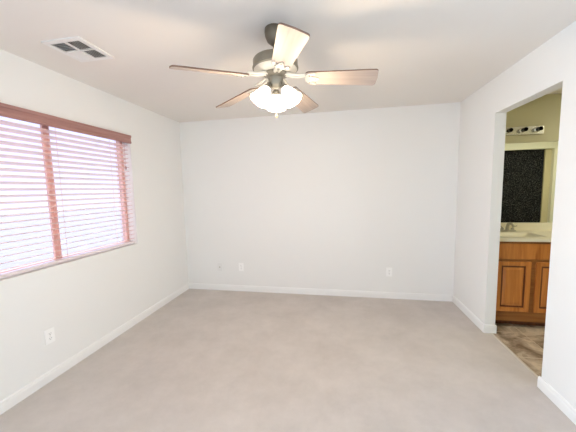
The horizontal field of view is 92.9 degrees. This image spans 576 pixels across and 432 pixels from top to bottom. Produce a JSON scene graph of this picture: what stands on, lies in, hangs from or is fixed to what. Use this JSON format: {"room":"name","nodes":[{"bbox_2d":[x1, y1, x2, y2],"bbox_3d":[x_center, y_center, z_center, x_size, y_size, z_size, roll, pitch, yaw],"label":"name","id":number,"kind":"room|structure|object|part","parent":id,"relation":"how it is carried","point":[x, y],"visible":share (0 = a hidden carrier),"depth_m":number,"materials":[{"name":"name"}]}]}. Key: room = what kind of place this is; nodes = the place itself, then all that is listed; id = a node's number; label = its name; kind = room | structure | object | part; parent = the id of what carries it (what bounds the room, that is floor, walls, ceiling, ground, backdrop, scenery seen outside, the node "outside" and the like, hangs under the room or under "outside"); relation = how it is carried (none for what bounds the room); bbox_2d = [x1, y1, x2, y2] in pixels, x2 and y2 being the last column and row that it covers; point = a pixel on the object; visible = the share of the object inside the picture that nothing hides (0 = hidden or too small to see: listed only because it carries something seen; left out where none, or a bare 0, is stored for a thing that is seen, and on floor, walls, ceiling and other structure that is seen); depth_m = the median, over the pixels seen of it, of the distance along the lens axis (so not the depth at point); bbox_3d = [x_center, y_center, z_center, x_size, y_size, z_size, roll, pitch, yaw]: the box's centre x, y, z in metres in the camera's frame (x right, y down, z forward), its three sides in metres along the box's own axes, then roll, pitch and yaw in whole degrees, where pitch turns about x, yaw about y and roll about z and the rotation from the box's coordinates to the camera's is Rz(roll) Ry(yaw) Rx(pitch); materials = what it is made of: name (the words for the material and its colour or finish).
{"room":"empty bedroom","nodes":[
{"label":"empty bedroom","id":0,"kind":"room"},
{"bbox_2d":[0,49,188,400],"bbox_3d":[-2.117,0.160,1.265,0.150,2.440,5.671,0,6,11],"label":"wall","id":1,"kind":"structure","parent":0,"point":[84,299],"depth_m":2.57,"materials":[{"name":"white paint"}]},
{"bbox_2d":[44,327,54,344],"bbox_3d":[-1.869,0.942,2.149,0.009,0.116,0.072,0,6,11],"label":"wall outlet","id":2,"kind":"object","parent":1,"relation":"attached to","point":[49,334],"visible":1,"depth_m":2.14,"materials":[{"name":"white plastic"}]},
{"bbox_2d":[0,125,129,273],"bbox_3d":[-1.980,-0.202,2.278,0.050,1.190,1.595,0,6,11],"label":"window","id":3,"kind":"structure","parent":1,"relation":"in","point":[54,237],"depth_m":2.31,"materials":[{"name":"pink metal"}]},
{"bbox_2d":[0,102,134,277],"bbox_3d":[-1.883,-0.208,2.256,0.102,1.178,1.595,0,6,11],"label":"window blind","id":4,"kind":"object","parent":3,"relation":"attached to","point":[6,110],"visible":1,"depth_m":2.24,"materials":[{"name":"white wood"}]},
{"bbox_3d":[-1.901,-0.190,2.267,0.064,1.096,0.002,0,6,11],"label":"ladder cord","id":5,"kind":"part","parent":4,"relation":"part of","materials":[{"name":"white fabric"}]},
{"bbox_3d":[-1.889,0.367,2.319,0.056,0.022,1.551,0,6,11],"label":"rail","id":6,"kind":"part","parent":4,"relation":"part of","materials":[{"name":"white"}]},
{"bbox_3d":[-1.792,-0.249,2.852,0.064,1.096,0.002,0,6,11],"label":"ladder cord","id":7,"kind":"part","parent":4,"relation":"part of","materials":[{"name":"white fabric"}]},
{"bbox_2d":[0,283,188,414],"bbox_3d":[-1.847,1.244,2.244,0.014,0.083,3.871,0,6,11],"label":"baseboard","id":8,"kind":"structure","parent":1,"relation":"attached to","point":[27,390],"depth_m":2.36,"materials":[{"name":"white paint"}]},
{"bbox_2d":[0,289,575,431],"bbox_3d":[1.082,1.425,0.781,6.609,0.120,5.941,0,6,11],"label":"floor","id":9,"kind":"structure","parent":0,"point":[206,360],"depth_m":2.17,"materials":[{"name":"carpet"}]},
{"bbox_2d":[491,333,537,377],"bbox_3d":[1.941,1.198,2.335,0.018,0.014,0.780,0,6,11],"label":"trim","id":10,"kind":"structure","parent":9,"relation":"on","point":[500,341],"depth_m":2.31,"materials":[{"name":"beige metal"}]},
{"bbox_2d":[495,242,550,325],"bbox_3d":[2.670,0.671,2.977,1.048,0.895,0.567,0,6,11],"label":"vanity cabinet","id":11,"kind":"object","parent":9,"relation":"on","point":[523,267],"visible":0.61,"depth_m":2.75,"materials":[{"name":"brown wood"}]},
{"bbox_3d":[2.275,0.716,2.772,0.184,0.398,0.009,0,6,11],"label":"raised panel","id":12,"kind":"part","parent":11,"relation":"part of","materials":[{"name":"brown wood"}]},
{"bbox_3d":[2.276,0.715,2.775,0.306,0.520,0.020,0,6,11],"label":"door","id":13,"kind":"part","parent":11,"relation":"part of","materials":[{"name":"brown wood"}]},
{"bbox_3d":[2.612,0.352,2.676,1.006,0.160,0.019,0,6,11],"label":"drawer","id":14,"kind":"part","parent":11,"relation":"part of","materials":[{"name":"brown wood"}]},
{"bbox_2d":[500,223,552,241],"bbox_3d":[2.662,0.165,2.923,1.062,0.120,0.578,0,6,11],"label":"countertop","id":15,"kind":"structure","parent":11,"relation":"on","point":[542,229],"depth_m":3.08,"materials":[{"name":"beige stone"}]},
{"bbox_2d":[500,222,516,230],"bbox_3d":[2.506,0.122,3.090,0.188,0.111,0.146,0,6,11],"label":"faucet","id":16,"kind":"object","parent":15,"relation":"on","point":[509,223],"visible":0.91,"depth_m":3.12,"materials":[{"name":"silver metal"}]},
{"bbox_3d":[2.505,0.117,3.086,0.038,0.099,0.139,0,6,11],"label":"spout","id":17,"kind":"part","parent":16,"relation":"part of","materials":[{"name":"silver metal"}]},
{"bbox_2d":[500,232,543,236],"bbox_3d":[2.441,0.258,2.934,0.396,0.117,0.296,0,6,11],"label":"sink basin","id":18,"kind":"object","parent":15,"relation":"in","point":[504,234],"visible":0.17,"depth_m":3.05,"materials":[{"name":"white ceramic"}]},
{"bbox_3d":[2.620,0.714,2.711,0.306,0.520,0.020,0,6,11],"label":"door","id":19,"kind":"part","parent":11,"relation":"part of","materials":[{"name":"brown wood"}]},
{"bbox_3d":[2.619,0.715,2.707,0.184,0.398,0.009,0,6,11],"label":"raised panel","id":20,"kind":"part","parent":11,"relation":"part of","materials":[{"name":"brown wood"}]},
{"bbox_2d":[0,0,575,121],"bbox_3d":[1.027,-1.137,0.532,6.609,0.150,5.941,0,6,11],"label":"ceiling","id":21,"kind":"structure","parent":0,"point":[424,52],"depth_m":1.85,"materials":[{"name":"white paint"}]},
{"bbox_2d":[41,36,114,61],"bbox_3d":[-1.425,-1.134,1.876,0.284,0.012,0.284,0,6,11],"label":"ceiling vent","id":22,"kind":"object","parent":21,"relation":"in","point":[77,48],"visible":1,"depth_m":1.86,"materials":[{"name":"white metal"}]},
{"bbox_2d":[169,22,378,117],"bbox_3d":[-0.039,-0.885,1.706,1.152,0.533,1.193,0,6,11],"label":"ceiling fan","id":23,"kind":"object","parent":21,"relation":"hanging from","point":[279,63],"visible":1,"depth_m":1.64,"materials":[{"name":"grey metal"}]},
{"bbox_3d":[-0.431,-0.809,1.528,0.428,0.008,0.138,-9,24,-27],"label":"blade","id":24,"kind":"part","parent":23,"relation":"part of","materials":[{"name":"brown wood"}]},
{"bbox_3d":[-0.364,-0.855,1.992,0.428,0.008,0.138,-1,20,44],"label":"blade","id":25,"kind":"part","parent":23,"relation":"part of","materials":[{"name":"brown wood"}]},
{"bbox_3d":[-0.181,-0.864,1.655,0.146,0.034,0.052,-4,6,-28],"label":"blade arm","id":26,"kind":"part","parent":23,"relation":"part of","materials":[{"name":"beige metal"}]},
{"bbox_3d":[-0.170,-0.731,1.662,0.121,0.132,0.120,0,6,11],"label":"lamp shade","id":27,"kind":"part","parent":23,"relation":"part of","materials":[{"name":"white glass"}]},
{"bbox_3d":[-0.162,-0.878,1.792,0.146,0.034,0.052,4,8,44],"label":"blade arm","id":28,"kind":"part","parent":23,"relation":"part of","materials":[{"name":"beige metal"}]},
{"bbox_3d":[-0.080,-0.812,1.772,0.049,0.062,0.055,0,6,11],"label":"lamp arm","id":29,"kind":"part","parent":23,"relation":"part of","materials":[{"name":"grey metal"}]},
{"bbox_3d":[-0.080,-0.750,1.836,0.120,0.132,0.121,3,7,39],"label":"lamp shade","id":30,"kind":"part","parent":23,"relation":"part of","materials":[{"name":"white glass"}]},
{"bbox_3d":[-0.057,-0.861,1.594,0.052,0.034,0.146,-2,6,-10],"label":"blade arm","id":31,"kind":"part","parent":23,"relation":"part of","materials":[{"name":"beige metal"}]},
{"bbox_3d":[-0.008,-0.797,1.320,0.138,0.008,0.428,14,7,-12],"label":"blade","id":32,"kind":"part","parent":23,"relation":"part of","materials":[{"name":"brown wood"}]},
{"bbox_3d":[0.027,-0.736,1.671,0.120,0.132,0.121,-3,6,-19],"label":"lamp shade","id":33,"kind":"part","parent":23,"relation":"part of","materials":[{"name":"white glass"}]},
{"bbox_3d":[0.040,-0.873,1.693,0.146,0.034,0.052,0,6,8],"label":"blade arm","id":34,"kind":"part","parent":23,"relation":"part of","materials":[{"name":"beige metal"}]},
{"bbox_3d":[0.101,-0.873,2.072,0.138,0.008,0.428,-16,-6,26],"label":"blade","id":35,"kind":"part","parent":23,"relation":"part of","materials":[{"name":"brown wood"}]},
{"bbox_3d":[0.321,-0.837,1.656,0.428,0.008,0.138,4,-10,8],"label":"blade","id":36,"kind":"part","parent":23,"relation":"part of","materials":[{"name":"brown wood"}]},
{"bbox_2d":[179,102,460,294],"bbox_3d":[0.208,-0.132,3.762,3.806,2.440,0.120,0,6,11],"label":"wall","id":37,"kind":"structure","parent":0,"point":[335,200],"depth_m":3.64,"materials":[{"name":"white paint"}]},
{"bbox_2d":[217,263,221,270],"bbox_3d":[-0.999,0.748,4.006,0.072,0.116,0.016,0,6,11],"label":"outlet","id":38,"kind":"object","parent":37,"relation":"attached to","point":[219,265],"visible":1,"depth_m":4.01,"materials":[{"name":"white plastic"}]},
{"bbox_2d":[239,263,243,270],"bbox_3d":[-0.676,0.737,3.949,0.072,0.116,0.009,0,6,11],"label":"wall outlet","id":39,"kind":"object","parent":37,"relation":"attached to","point":[241,266],"visible":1,"depth_m":3.94,"materials":[{"name":"white plastic"}]},
{"bbox_2d":[189,283,452,301],"bbox_3d":[0.295,1.047,3.796,3.656,0.083,0.014,0,6,11],"label":"baseboard","id":40,"kind":"structure","parent":37,"relation":"attached to","point":[330,292],"depth_m":3.75,"materials":[{"name":"white paint"}]},
{"bbox_2d":[386,268,391,275],"bbox_3d":[1.321,0.733,3.576,0.072,0.116,0.009,0,6,11],"label":"wall outlet","id":41,"kind":"object","parent":37,"relation":"attached to","point":[388,270],"visible":1,"depth_m":3.57,"materials":[{"name":"white plastic"}]},
{"bbox_2d":[453,21,575,408],"bbox_3d":[1.607,0.142,0.630,0.093,2.440,5.791,0,6,11],"label":"wall","id":42,"kind":"structure","parent":0,"point":[551,66],"depth_m":2.26,"materials":[{"name":"white paint"}]},
{"bbox_2d":[452,295,484,332],"bbox_3d":[2.015,1.079,3.090,0.014,0.083,0.775,0,6,11],"label":"baseboard","id":43,"kind":"structure","parent":42,"relation":"attached to","point":[462,307],"depth_m":3.00,"materials":[{"name":"white paint"}]},
{"bbox_2d":[485,324,496,333],"bbox_3d":[2.002,1.116,2.707,0.101,0.083,0.014,0,6,11],"label":"baseboard","id":44,"kind":"object","parent":42,"relation":"attached to","point":[489,328],"visible":1,"depth_m":2.70,"materials":[{"name":"white paint"}]},
{"bbox_2d":[537,376,575,424],"bbox_3d":[1.429,1.397,-0.052,0.014,0.083,4.144,0,6,11],"label":"baseboard","id":45,"kind":"structure","parent":42,"relation":"attached to","point":[551,393],"depth_m":1.79,"materials":[{"name":"white paint"}]},
{"bbox_2d":[505,94,561,143],"bbox_3d":[3.497,-0.140,3.121,2.710,2.440,0.170,0,6,11],"label":"wall","id":46,"kind":"structure","parent":0,"point":[545,110],"depth_m":3.07,"materials":[{"name":"beige paint"}]},
{"bbox_2d":[505,125,543,135],"bbox_3d":[2.566,-0.961,3.081,0.580,0.092,0.083,0,6,11],"label":"light bar","id":47,"kind":"object","parent":46,"relation":"attached to","point":[525,130],"visible":0.69,"depth_m":3.08,"materials":[{"name":"white metal"}]},
{"bbox_2d":[500,223,552,229],"bbox_3d":[2.712,0.121,3.195,1.062,0.087,0.020,0,6,11],"label":"backsplash","id":48,"kind":"structure","parent":46,"relation":"attached to","point":[520,226],"depth_m":3.17,"materials":[{"name":"beige stone"}]},
{"bbox_2d":[501,141,557,222],"bbox_3d":[2.733,-0.378,3.148,1.020,0.913,0.007,0,6,11],"label":"wall mirror","id":49,"kind":"object","parent":46,"relation":"attached to","point":[529,172],"visible":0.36,"depth_m":3.14,"materials":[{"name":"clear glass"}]},
{"label":"outside","id":50,"kind":"structure","parent":0,"visible":0},
{"bbox_2d":[0,207,122,269],"bbox_3d":[0.037,1.748,0.170,60.000,0.100,60.000,0,6,11],"label":"ground","id":51,"kind":"structure","parent":50,"point":[36,216],"depth_m":11.80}
]}

